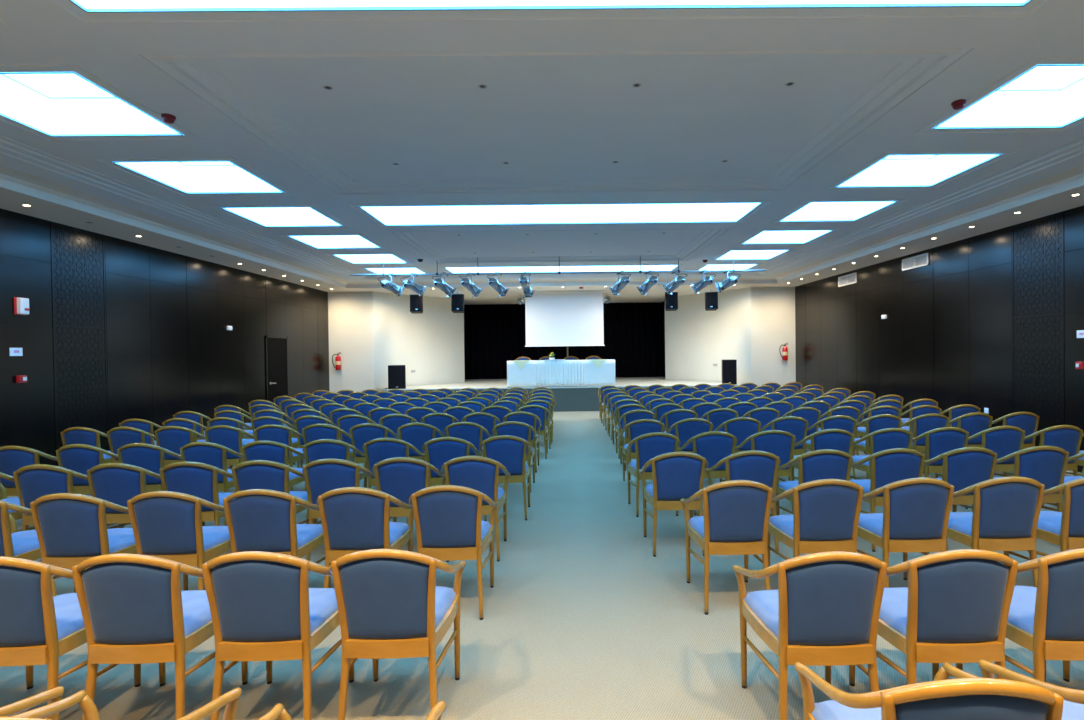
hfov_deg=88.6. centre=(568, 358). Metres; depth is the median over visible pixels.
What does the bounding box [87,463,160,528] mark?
armchair
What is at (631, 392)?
armchair
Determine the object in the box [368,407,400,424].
armchair
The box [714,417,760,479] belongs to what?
armchair
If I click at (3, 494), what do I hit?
armchair
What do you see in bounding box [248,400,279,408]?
armchair
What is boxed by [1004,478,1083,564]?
armchair
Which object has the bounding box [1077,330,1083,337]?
notice
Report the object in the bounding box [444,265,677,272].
ceiling light
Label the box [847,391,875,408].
armchair
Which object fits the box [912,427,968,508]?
armchair
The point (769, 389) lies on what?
armchair
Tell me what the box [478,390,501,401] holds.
armchair
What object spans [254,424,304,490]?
armchair
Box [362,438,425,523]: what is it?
armchair
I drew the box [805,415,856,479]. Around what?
armchair
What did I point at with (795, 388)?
armchair
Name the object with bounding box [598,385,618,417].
armchair
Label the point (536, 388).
armchair
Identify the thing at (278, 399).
armchair
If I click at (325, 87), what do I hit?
recessed light
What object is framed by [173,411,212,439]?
armchair
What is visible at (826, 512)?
armchair
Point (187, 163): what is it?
diffuser
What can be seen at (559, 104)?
ceiling
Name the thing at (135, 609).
armchair
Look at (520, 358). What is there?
armchair
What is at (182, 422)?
armchair
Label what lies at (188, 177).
ceiling light
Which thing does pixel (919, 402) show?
armchair
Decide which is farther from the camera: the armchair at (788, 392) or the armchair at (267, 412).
the armchair at (788, 392)
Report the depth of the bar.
12.01 m
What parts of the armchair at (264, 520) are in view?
leg, backrest, arm rail, leg, seat frame, seat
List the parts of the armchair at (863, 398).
arm rail, backrest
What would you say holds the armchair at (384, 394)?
on the floor
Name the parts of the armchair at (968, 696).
leg, seat frame, seat, leg, leg, backrest, leg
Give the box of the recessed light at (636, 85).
[632,83,640,87]
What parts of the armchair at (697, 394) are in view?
arm rail, backrest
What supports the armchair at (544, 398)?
on the floor
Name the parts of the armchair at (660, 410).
arm rail, backrest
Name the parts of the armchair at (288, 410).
backrest, arm rail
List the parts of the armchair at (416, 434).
leg, backrest, seat frame, arm rail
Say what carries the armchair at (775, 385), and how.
on the floor
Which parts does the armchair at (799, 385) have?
backrest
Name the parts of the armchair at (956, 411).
leg, arm rail, backrest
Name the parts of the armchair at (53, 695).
leg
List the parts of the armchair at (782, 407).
arm rail, backrest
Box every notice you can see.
[9,348,22,355]
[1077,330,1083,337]
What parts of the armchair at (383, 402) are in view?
arm rail, backrest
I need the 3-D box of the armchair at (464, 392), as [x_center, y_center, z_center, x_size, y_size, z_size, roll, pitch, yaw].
[-2.288,1.115,12.393,0.536,0.846,0.567,-1,1,0]
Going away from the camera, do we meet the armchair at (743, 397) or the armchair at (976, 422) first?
the armchair at (976, 422)
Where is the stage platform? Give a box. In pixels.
[376,377,742,411]
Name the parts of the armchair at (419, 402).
backrest, arm rail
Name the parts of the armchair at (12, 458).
seat frame, backrest, arm rail, leg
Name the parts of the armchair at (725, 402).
arm rail, backrest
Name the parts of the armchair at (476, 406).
backrest, arm rail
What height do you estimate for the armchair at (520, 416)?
0.846 m
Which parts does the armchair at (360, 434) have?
leg, seat frame, backrest, arm rail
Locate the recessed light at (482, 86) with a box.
[478,84,486,88]
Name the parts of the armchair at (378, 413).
backrest, arm rail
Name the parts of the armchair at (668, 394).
backrest, arm rail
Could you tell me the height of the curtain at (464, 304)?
2.740 m
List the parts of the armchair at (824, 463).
leg, seat frame, seat, leg, arm rail, backrest, leg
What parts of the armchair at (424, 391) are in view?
backrest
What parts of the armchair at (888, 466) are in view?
seat, seat frame, leg, arm rail, backrest, leg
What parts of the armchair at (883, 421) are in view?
seat frame, seat, leg, arm rail, backrest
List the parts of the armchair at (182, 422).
backrest, arm rail, leg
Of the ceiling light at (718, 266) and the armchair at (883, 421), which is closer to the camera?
the armchair at (883, 421)
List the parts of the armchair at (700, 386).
backrest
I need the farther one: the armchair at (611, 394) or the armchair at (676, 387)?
the armchair at (676, 387)
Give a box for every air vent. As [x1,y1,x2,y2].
[838,272,856,286]
[902,253,928,270]
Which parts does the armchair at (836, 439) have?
leg, leg, arm rail, backrest, leg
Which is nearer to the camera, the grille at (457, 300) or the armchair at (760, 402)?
the armchair at (760, 402)
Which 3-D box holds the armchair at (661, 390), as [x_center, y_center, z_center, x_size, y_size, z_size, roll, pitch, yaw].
[2.144,1.058,12.625,0.536,0.846,0.567,-1,1,0]
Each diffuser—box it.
[5,74,113,96]
[182,162,232,164]
[885,155,934,158]
[999,66,1083,89]
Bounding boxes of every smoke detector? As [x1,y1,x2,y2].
[161,113,175,123]
[951,99,965,109]
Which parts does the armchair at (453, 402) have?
backrest, arm rail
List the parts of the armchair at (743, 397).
arm rail, backrest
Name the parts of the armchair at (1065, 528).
seat, seat frame, arm rail, leg, backrest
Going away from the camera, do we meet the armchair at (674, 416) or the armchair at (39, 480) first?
the armchair at (39, 480)
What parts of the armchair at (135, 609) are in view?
leg, backrest, arm rail, seat frame, seat, leg, leg, leg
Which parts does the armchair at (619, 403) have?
leg, arm rail, backrest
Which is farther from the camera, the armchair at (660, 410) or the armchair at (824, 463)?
the armchair at (660, 410)
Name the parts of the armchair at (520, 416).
backrest, arm rail, seat frame, leg, leg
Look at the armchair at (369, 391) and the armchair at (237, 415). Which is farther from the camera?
the armchair at (369, 391)
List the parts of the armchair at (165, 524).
leg, backrest, arm rail, leg, seat, seat frame, leg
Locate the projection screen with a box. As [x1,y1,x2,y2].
[522,290,605,346]
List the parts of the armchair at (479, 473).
leg, backrest, arm rail, seat frame, leg, seat, leg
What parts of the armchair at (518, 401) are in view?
backrest, arm rail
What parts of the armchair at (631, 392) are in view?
arm rail, backrest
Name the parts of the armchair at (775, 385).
backrest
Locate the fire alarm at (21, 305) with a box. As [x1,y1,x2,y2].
[14,297,29,314]
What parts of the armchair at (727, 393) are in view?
arm rail, backrest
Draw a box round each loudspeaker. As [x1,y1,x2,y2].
[388,365,405,388]
[410,293,422,312]
[451,291,463,312]
[665,291,677,310]
[705,289,717,310]
[722,359,736,384]
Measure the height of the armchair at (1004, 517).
0.846 m
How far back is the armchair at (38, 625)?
2.32 m
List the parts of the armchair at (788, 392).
arm rail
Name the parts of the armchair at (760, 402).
arm rail, backrest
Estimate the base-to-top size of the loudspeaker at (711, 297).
0.612 m
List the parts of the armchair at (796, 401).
arm rail, backrest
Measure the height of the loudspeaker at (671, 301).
0.612 m
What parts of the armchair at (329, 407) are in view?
backrest, arm rail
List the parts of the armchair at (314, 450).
leg, backrest, arm rail, leg, seat frame, leg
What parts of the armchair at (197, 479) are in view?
leg, backrest, arm rail, seat frame, leg, seat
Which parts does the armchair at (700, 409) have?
arm rail, backrest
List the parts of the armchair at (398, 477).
leg, seat frame, backrest, arm rail, leg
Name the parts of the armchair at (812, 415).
arm rail, backrest, leg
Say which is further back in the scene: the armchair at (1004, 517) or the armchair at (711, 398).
the armchair at (711, 398)
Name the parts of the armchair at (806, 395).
arm rail, backrest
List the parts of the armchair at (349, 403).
backrest, arm rail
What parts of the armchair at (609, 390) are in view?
leg, arm rail, backrest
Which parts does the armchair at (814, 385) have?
backrest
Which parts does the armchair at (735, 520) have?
leg, leg, seat, seat frame, arm rail, backrest, leg, leg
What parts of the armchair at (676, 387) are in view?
backrest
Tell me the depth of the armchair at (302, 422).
7.45 m
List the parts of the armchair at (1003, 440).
leg, arm rail, backrest, seat frame, leg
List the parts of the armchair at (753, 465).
leg, leg, arm rail, backrest, leg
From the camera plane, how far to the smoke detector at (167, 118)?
4.58 m
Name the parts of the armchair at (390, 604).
leg, leg, backrest, arm rail, seat frame, seat, leg, leg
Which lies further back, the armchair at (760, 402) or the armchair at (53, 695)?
the armchair at (760, 402)
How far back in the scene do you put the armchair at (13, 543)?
3.44 m
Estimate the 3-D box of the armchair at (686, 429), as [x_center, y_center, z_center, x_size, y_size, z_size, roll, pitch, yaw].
[1.506,1.131,6.883,0.536,0.846,0.567,-1,1,1]
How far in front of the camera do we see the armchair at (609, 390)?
12.31 m
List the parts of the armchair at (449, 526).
leg, backrest, arm rail, seat frame, seat, leg, leg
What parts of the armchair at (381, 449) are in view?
leg, seat frame, backrest, arm rail, leg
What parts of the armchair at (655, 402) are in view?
arm rail, backrest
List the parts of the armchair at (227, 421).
backrest, arm rail, seat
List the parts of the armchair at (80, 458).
leg, backrest, seat frame, arm rail, leg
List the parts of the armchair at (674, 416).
leg, arm rail, backrest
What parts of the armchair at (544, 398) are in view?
arm rail, backrest, leg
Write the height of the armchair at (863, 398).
0.846 m
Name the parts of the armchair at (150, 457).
leg, backrest, arm rail, seat frame, leg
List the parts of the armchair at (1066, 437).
leg, arm rail, backrest, seat frame, leg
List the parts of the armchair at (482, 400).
backrest, arm rail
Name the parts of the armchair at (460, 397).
backrest, arm rail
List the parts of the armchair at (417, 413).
backrest, arm rail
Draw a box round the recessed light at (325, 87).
[323,86,332,89]
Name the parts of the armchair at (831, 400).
arm rail, backrest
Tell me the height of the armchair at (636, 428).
0.846 m
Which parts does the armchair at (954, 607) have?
leg, seat, leg, leg, seat frame, arm rail, backrest, leg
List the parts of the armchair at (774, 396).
arm rail, backrest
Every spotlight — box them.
[378,273,403,296]
[400,273,425,295]
[432,272,455,296]
[459,272,481,296]
[487,272,508,296]
[519,271,534,297]
[609,270,630,295]
[637,270,658,294]
[663,270,686,294]
[691,269,715,293]
[714,269,740,292]
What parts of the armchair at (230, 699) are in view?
leg, leg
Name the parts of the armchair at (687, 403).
arm rail, backrest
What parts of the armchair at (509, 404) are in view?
backrest, arm rail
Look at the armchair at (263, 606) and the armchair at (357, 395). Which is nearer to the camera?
the armchair at (263, 606)
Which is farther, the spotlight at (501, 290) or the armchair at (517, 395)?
the spotlight at (501, 290)
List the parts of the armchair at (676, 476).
leg, leg, seat frame, seat, arm rail, backrest, leg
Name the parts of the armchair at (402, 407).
backrest, arm rail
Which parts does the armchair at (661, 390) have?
backrest, arm rail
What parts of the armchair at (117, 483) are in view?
leg, backrest, seat frame, arm rail, leg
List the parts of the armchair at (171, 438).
leg, seat frame, backrest, arm rail, leg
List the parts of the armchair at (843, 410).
arm rail, backrest, leg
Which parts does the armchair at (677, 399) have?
arm rail, backrest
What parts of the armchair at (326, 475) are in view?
leg, seat frame, backrest, arm rail, leg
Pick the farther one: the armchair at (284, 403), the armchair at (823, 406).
the armchair at (284, 403)
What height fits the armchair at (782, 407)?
0.846 m
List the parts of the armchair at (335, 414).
backrest, arm rail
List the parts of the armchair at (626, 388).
backrest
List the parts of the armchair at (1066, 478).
seat, arm rail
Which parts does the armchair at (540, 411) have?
backrest, arm rail, seat frame, leg, leg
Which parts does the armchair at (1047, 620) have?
leg, seat, leg, seat frame, arm rail, backrest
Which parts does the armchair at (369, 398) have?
arm rail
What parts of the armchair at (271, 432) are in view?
leg, backrest, arm rail, leg, seat, seat frame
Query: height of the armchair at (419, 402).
0.846 m
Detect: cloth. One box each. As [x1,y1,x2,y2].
[514,360,529,368]
[589,359,605,368]
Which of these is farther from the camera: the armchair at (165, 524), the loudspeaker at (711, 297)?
the loudspeaker at (711, 297)
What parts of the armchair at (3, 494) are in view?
leg, arm rail, seat, seat frame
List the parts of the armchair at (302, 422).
leg, backrest, arm rail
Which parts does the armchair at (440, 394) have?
backrest, arm rail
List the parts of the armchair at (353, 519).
leg, backrest, arm rail, seat frame, seat, leg, leg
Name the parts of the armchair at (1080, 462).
seat frame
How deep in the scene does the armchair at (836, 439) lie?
5.59 m
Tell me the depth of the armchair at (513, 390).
12.19 m
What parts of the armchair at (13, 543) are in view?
backrest, leg, leg, arm rail, seat, seat frame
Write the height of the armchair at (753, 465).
0.846 m
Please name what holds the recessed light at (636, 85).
in the ceiling
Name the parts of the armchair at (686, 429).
leg, arm rail, backrest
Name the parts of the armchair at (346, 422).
leg, backrest, arm rail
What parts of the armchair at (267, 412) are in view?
backrest, arm rail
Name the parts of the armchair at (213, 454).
leg, backrest, arm rail, leg, seat frame, seat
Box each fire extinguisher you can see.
[332,352,340,369]
[779,343,787,360]
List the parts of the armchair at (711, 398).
arm rail, backrest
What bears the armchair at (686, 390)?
on the floor
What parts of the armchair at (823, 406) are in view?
arm rail, backrest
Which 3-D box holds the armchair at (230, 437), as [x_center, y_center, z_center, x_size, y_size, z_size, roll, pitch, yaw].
[-4.046,1.201,6.755,0.536,0.846,0.567,-1,1,1]
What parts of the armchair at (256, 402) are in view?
backrest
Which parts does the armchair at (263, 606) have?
leg, backrest, leg, arm rail, seat frame, leg, seat, leg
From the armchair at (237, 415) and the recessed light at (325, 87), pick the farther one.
the armchair at (237, 415)
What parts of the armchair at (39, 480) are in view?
leg, seat frame, backrest, arm rail, leg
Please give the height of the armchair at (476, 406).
0.846 m
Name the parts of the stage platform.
panel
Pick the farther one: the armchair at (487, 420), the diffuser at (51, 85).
the armchair at (487, 420)
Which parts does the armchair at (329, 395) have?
backrest, arm rail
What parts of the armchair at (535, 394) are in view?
backrest, arm rail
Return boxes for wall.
[0,208,328,465]
[328,291,464,392]
[464,298,664,363]
[665,287,795,385]
[795,205,1083,472]
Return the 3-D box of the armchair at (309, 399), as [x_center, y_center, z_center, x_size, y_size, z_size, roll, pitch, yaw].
[-5.106,1.162,11.367,0.536,0.846,0.567,-1,1,-2]
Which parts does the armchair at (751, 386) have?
backrest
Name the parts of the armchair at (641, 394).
backrest, arm rail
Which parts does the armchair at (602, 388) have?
leg, backrest, arm rail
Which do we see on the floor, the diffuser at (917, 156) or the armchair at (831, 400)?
the armchair at (831, 400)
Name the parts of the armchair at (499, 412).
backrest, arm rail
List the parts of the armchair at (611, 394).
leg, arm rail, backrest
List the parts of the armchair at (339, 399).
backrest, arm rail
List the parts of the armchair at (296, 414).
leg, backrest, arm rail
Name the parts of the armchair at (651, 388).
backrest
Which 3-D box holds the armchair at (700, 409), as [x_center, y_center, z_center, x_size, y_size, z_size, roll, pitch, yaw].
[2.161,1.101,8.845,0.536,0.846,0.567,-1,1,1]
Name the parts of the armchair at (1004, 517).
leg, seat, seat frame, arm rail, backrest, leg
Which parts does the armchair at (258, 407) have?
backrest, arm rail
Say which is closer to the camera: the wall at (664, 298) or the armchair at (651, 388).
the armchair at (651, 388)
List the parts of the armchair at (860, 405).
arm rail, backrest, leg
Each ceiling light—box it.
[0,72,183,136]
[69,0,1031,12]
[112,161,283,193]
[222,192,341,226]
[288,235,380,248]
[334,254,406,263]
[359,202,761,225]
[364,268,423,273]
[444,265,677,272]
[699,264,757,269]
[716,250,788,259]
[742,230,832,243]
[779,201,897,221]
[835,154,1001,187]
[932,64,1083,128]
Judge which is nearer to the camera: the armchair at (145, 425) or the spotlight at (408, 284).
the armchair at (145, 425)
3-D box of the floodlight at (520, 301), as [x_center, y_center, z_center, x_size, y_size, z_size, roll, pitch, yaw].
[-1.492,-1.822,17.161,0.196,0.317,0.215,-1,1,-39]
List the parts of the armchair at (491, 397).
backrest, arm rail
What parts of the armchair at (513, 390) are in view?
backrest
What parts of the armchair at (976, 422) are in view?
leg, arm rail, seat frame, backrest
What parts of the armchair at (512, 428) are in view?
backrest, arm rail, leg, leg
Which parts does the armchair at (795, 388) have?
backrest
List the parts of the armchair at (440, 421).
backrest, arm rail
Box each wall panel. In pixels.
[50,221,108,465]
[1012,211,1064,445]
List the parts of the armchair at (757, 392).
arm rail, backrest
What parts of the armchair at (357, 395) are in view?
backrest, arm rail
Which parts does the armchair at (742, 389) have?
backrest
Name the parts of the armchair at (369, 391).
backrest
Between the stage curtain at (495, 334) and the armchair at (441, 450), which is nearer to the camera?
the armchair at (441, 450)
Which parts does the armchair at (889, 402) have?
arm rail, backrest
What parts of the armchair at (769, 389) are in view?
backrest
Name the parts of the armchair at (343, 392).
backrest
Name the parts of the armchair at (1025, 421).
leg, arm rail, backrest, seat frame, leg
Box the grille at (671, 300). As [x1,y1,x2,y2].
[666,293,677,307]
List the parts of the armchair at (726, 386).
backrest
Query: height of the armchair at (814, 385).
0.846 m
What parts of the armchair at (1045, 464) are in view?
leg, arm rail, backrest, seat frame, leg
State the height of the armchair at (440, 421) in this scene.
0.846 m
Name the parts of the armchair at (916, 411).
leg, arm rail, backrest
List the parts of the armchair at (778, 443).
leg, arm rail, backrest, seat frame, leg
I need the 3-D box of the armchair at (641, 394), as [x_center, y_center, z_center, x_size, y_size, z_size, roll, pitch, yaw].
[1.572,1.078,11.468,0.536,0.846,0.567,-1,1,1]
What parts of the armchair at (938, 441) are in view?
leg, seat frame, arm rail, backrest, leg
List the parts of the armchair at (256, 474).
leg, backrest, arm rail, leg, seat, seat frame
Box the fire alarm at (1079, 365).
[1076,362,1083,368]
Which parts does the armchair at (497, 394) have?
backrest, arm rail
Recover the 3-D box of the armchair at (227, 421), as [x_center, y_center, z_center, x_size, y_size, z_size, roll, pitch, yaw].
[-4.583,1.198,7.621,0.536,0.846,0.567,-1,1,0]
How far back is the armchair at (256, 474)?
4.31 m
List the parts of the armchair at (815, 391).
backrest, arm rail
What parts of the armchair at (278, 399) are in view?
backrest, arm rail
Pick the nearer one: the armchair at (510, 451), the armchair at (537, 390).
the armchair at (510, 451)
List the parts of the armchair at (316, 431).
leg, backrest, arm rail, leg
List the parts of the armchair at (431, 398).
backrest, arm rail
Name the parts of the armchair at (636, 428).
leg, leg, seat frame, arm rail, backrest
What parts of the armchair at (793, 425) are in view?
arm rail, backrest, seat frame, leg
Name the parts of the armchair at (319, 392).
backrest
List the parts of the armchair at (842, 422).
seat frame, arm rail, backrest, leg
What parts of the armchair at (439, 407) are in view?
backrest, arm rail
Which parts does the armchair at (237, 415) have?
backrest, arm rail, leg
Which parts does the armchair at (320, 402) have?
backrest, arm rail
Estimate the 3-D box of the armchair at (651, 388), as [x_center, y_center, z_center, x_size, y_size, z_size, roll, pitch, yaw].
[2.132,1.047,13.645,0.536,0.846,0.567,-1,1,-1]
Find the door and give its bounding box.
[265,336,288,405]
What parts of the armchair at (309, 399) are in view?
backrest, arm rail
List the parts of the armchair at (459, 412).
backrest, arm rail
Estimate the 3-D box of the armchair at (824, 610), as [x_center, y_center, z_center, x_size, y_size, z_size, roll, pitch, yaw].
[1.063,1.186,2.470,0.536,0.846,0.567,-1,1,-1]
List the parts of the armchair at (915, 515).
leg, seat, seat frame, leg, arm rail, backrest, leg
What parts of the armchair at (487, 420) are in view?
backrest, arm rail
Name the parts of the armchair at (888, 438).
seat frame, seat, leg, arm rail, backrest, leg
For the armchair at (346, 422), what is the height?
0.846 m
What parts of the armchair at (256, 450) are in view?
leg, backrest, arm rail, leg, seat, seat frame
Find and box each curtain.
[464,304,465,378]
[465,302,662,378]
[662,302,664,376]
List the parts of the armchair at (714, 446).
leg, arm rail, backrest, seat frame, leg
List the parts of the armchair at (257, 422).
backrest, arm rail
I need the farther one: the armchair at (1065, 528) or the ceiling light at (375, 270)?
the ceiling light at (375, 270)
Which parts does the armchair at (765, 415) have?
arm rail, backrest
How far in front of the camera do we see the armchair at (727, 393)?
11.29 m
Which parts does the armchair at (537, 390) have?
backrest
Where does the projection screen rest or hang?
hanging from the ceiling
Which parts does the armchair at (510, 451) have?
leg, backrest, arm rail, seat frame, leg, leg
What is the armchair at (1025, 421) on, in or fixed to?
on the floor
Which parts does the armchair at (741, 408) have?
arm rail, backrest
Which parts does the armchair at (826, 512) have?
leg, seat, leg, seat frame, arm rail, backrest, leg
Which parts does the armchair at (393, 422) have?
backrest, arm rail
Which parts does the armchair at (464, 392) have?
backrest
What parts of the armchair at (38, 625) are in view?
backrest, arm rail, seat frame, leg, leg, seat, leg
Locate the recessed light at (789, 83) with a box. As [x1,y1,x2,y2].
[785,82,794,85]
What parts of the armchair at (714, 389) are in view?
arm rail, backrest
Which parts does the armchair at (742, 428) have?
arm rail, backrest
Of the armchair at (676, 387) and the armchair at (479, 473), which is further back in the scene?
the armchair at (676, 387)
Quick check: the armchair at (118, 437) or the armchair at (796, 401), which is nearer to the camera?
the armchair at (118, 437)
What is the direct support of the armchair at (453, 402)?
on the floor
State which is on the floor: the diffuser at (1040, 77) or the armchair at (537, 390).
the armchair at (537, 390)
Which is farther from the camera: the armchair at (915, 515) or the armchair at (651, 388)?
the armchair at (651, 388)
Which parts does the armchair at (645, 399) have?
arm rail, backrest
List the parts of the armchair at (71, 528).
leg, backrest, arm rail, seat frame, leg, seat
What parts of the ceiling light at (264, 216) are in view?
frame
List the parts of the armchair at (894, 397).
backrest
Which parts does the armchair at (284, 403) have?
backrest, arm rail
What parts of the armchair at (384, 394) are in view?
backrest, arm rail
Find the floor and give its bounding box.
[0,411,1083,719]
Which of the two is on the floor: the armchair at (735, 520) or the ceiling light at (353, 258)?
the armchair at (735, 520)
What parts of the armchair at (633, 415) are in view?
leg, leg, arm rail, backrest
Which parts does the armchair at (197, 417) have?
backrest, arm rail, leg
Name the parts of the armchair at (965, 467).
leg, leg, arm rail, seat frame, backrest, leg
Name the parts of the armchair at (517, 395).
backrest, arm rail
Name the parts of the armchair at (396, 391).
backrest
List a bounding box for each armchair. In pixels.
[0,446,84,495]
[0,472,34,531]
[0,500,75,592]
[0,556,140,704]
[0,686,63,719]
[0,687,241,719]
[13,464,122,530]
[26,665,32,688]
[30,493,136,578]
[56,444,117,495]
[61,427,111,462]
[72,553,247,719]
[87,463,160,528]
[107,426,170,469]
[117,443,180,527]
[119,419,161,445]
[127,491,230,590]
[154,426,205,465]
[160,461,235,566]
[162,418,207,441]
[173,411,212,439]
[180,442,242,525]
[202,551,353,719]
[204,425,254,468]
[207,417,253,469]
[214,405,251,429]
[214,410,253,438]
[223,489,330,587]
[232,460,316,523]
[241,440,306,490]
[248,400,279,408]
[249,404,287,426]
[251,416,302,466]
[253,409,297,447]
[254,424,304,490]
[258,700,445,719]
[273,396,296,410]
[279,399,306,437]
[285,404,315,429]
[291,409,330,464]
[294,393,312,401]
[294,415,337,467]
[302,395,325,406]
[302,424,353,489]
[302,459,374,560]
[303,439,366,523]
[310,399,337,410]
[312,390,329,395]
[317,487,413,587]
[319,403,347,424]
[321,392,340,399]
[329,408,365,463]
[329,549,465,719]
[331,395,352,404]
[337,390,354,395]
[337,415,376,444]
[342,398,367,408]
[348,392,367,398]
[349,423,398,484]
[353,403,380,417]
[360,395,380,402]
[362,389,379,394]
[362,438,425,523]
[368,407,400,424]
[372,398,396,407]
[372,457,445,521]
[375,391,395,397]
[379,414,417,438]
[387,389,405,394]
[388,394,409,401]
[388,402,416,413]
[397,423,445,485]
[401,391,421,397]
[404,398,428,406]
[404,407,436,422]
[409,485,497,619]
[412,389,430,393]
[416,394,439,404]
[420,413,458,437]
[422,437,479,486]
[423,401,451,412]
[427,391,448,397]
[435,388,454,394]
[436,397,460,407]
[441,456,509,561]
[443,406,474,422]
[444,422,492,456]
[446,394,469,401]
[454,390,475,397]
[457,401,485,411]
[458,388,478,396]
[462,412,500,440]
[466,397,492,407]
[475,393,498,404]
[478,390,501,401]
[479,435,532,520]
[480,405,511,425]
[485,387,504,400]
[490,400,520,411]
[492,421,537,491]
[497,397,524,409]
[501,393,526,406]
[503,411,541,471]
[504,389,528,401]
[507,387,528,402]
[515,357,530,359]
[516,405,549,458]
[523,400,552,448]
[527,396,554,441]
[529,393,554,404]
[530,387,552,394]
[530,389,553,402]
[539,356,550,359]
[563,356,578,359]
[585,356,600,359]
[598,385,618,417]
[599,388,622,425]
[603,391,628,432]
[606,395,634,439]
[610,399,641,443]
[613,404,646,458]
[617,410,656,470]
[619,419,665,483]
[622,385,641,394]
[624,432,680,516]
[626,387,647,398]
[633,391,655,403]
[638,394,664,410]
[639,452,707,556]
[645,398,675,412]
[646,384,664,392]
[651,403,683,430]
[653,387,674,394]
[659,409,697,438]
[661,391,683,398]
[667,418,713,452]
[669,394,694,407]
[670,384,688,390]
[678,387,698,394]
[678,398,706,410]
[678,431,737,514]
[680,480,774,614]
[689,402,721,422]
[690,390,711,397]
[693,384,711,389]
[700,408,738,431]
[701,393,724,402]
[704,386,724,393]
[705,450,780,550]
[713,397,740,407]
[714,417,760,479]
[717,383,734,389]
[718,390,740,396]
[726,402,757,417]
[728,386,749,392]
[732,393,755,401]
[733,551,886,719]
[735,430,795,510]
[739,383,757,389]
[742,407,779,430]
[746,389,767,396]
[746,397,773,407]
[753,385,773,392]
[760,416,808,457]
[761,382,780,390]
[761,392,785,401]
[762,401,792,417]
[767,479,863,578]
[774,385,798,392]
[775,389,795,396]
[775,449,852,553]
[780,396,806,408]
[780,407,820,439]
[783,382,802,390]
[790,392,815,401]
[792,429,853,480]
[794,662,1063,719]
[797,401,830,427]
[798,384,823,392]
[802,388,823,397]
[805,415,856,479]
[811,396,839,407]
[818,406,859,454]
[819,391,845,401]
[827,388,850,398]
[830,400,865,452]
[841,395,871,437]
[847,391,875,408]
[849,448,924,551]
[849,549,1017,685]
[850,428,912,479]
[854,405,900,455]
[854,414,900,478]
[857,478,953,587]
[860,399,902,437]
[871,395,903,403]
[900,405,941,434]
[901,399,937,425]
[901,413,948,472]
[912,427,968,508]
[924,447,996,549]
[927,476,1044,587]
[941,404,980,426]
[949,412,992,446]
[956,548,1083,681]
[968,426,1024,476]
[972,445,1068,511]
[978,659,1083,719]
[992,412,1038,448]
[1003,425,1082,505]
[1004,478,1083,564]
[1040,452,1083,510]
[1063,660,1069,681]
[1066,433,1083,475]
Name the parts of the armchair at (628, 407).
leg, leg, arm rail, backrest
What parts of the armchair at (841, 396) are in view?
arm rail, backrest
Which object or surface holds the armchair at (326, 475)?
on the floor
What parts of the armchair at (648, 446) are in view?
leg, seat, leg, seat frame, arm rail, backrest, leg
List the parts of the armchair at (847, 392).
arm rail, backrest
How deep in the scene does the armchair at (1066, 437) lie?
5.68 m
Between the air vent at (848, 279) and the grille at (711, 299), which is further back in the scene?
the grille at (711, 299)
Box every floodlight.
[517,294,523,304]
[604,296,609,303]
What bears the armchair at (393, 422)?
on the floor
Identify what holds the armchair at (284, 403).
on the floor
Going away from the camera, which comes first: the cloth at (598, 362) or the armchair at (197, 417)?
the armchair at (197, 417)
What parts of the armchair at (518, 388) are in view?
arm rail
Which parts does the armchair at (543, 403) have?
backrest, arm rail, leg, leg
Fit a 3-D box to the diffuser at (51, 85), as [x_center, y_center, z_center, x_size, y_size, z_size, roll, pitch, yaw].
[-4.061,-2.341,4.435,1.190,0.001,1.126,-1,1,-1]
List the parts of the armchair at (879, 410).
seat frame, seat, arm rail, backrest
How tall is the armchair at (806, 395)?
0.846 m
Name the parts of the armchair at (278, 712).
leg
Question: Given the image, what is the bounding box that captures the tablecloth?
[507,359,614,386]
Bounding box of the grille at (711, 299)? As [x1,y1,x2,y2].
[705,293,717,307]
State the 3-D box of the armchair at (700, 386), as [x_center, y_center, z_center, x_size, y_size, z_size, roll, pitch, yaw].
[3.277,1.032,13.750,0.536,0.846,0.567,-1,1,-1]
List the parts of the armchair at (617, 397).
leg, leg, arm rail, backrest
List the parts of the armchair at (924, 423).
leg, seat frame, arm rail, backrest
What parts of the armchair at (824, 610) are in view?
leg, leg, seat, seat frame, arm rail, leg, backrest, leg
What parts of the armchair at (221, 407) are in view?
backrest, arm rail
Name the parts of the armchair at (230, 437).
leg, backrest, arm rail, seat frame, leg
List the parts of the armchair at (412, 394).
arm rail, backrest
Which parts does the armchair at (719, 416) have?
arm rail, backrest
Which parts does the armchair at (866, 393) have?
arm rail, backrest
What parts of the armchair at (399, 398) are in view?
arm rail, backrest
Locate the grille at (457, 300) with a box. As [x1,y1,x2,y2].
[452,295,463,309]
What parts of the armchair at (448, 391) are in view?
backrest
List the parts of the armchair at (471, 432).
backrest, arm rail, leg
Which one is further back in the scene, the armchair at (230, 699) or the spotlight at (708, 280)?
the spotlight at (708, 280)
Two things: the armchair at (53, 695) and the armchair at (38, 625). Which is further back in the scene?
the armchair at (38, 625)
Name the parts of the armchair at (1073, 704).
leg, seat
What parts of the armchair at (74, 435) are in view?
leg, backrest, arm rail, leg, seat frame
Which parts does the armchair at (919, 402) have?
seat, arm rail, backrest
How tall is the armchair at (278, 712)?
0.846 m
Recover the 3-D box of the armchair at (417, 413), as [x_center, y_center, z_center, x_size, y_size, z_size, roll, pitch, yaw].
[-2.263,1.157,8.701,0.536,0.846,0.567,-1,1,-2]
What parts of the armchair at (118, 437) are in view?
leg, backrest, arm rail, leg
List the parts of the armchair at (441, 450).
leg, seat frame, backrest, arm rail, leg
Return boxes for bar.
[350,256,765,275]
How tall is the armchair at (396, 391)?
0.846 m
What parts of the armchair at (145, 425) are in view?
backrest, arm rail, leg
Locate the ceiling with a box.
[0,0,1083,304]

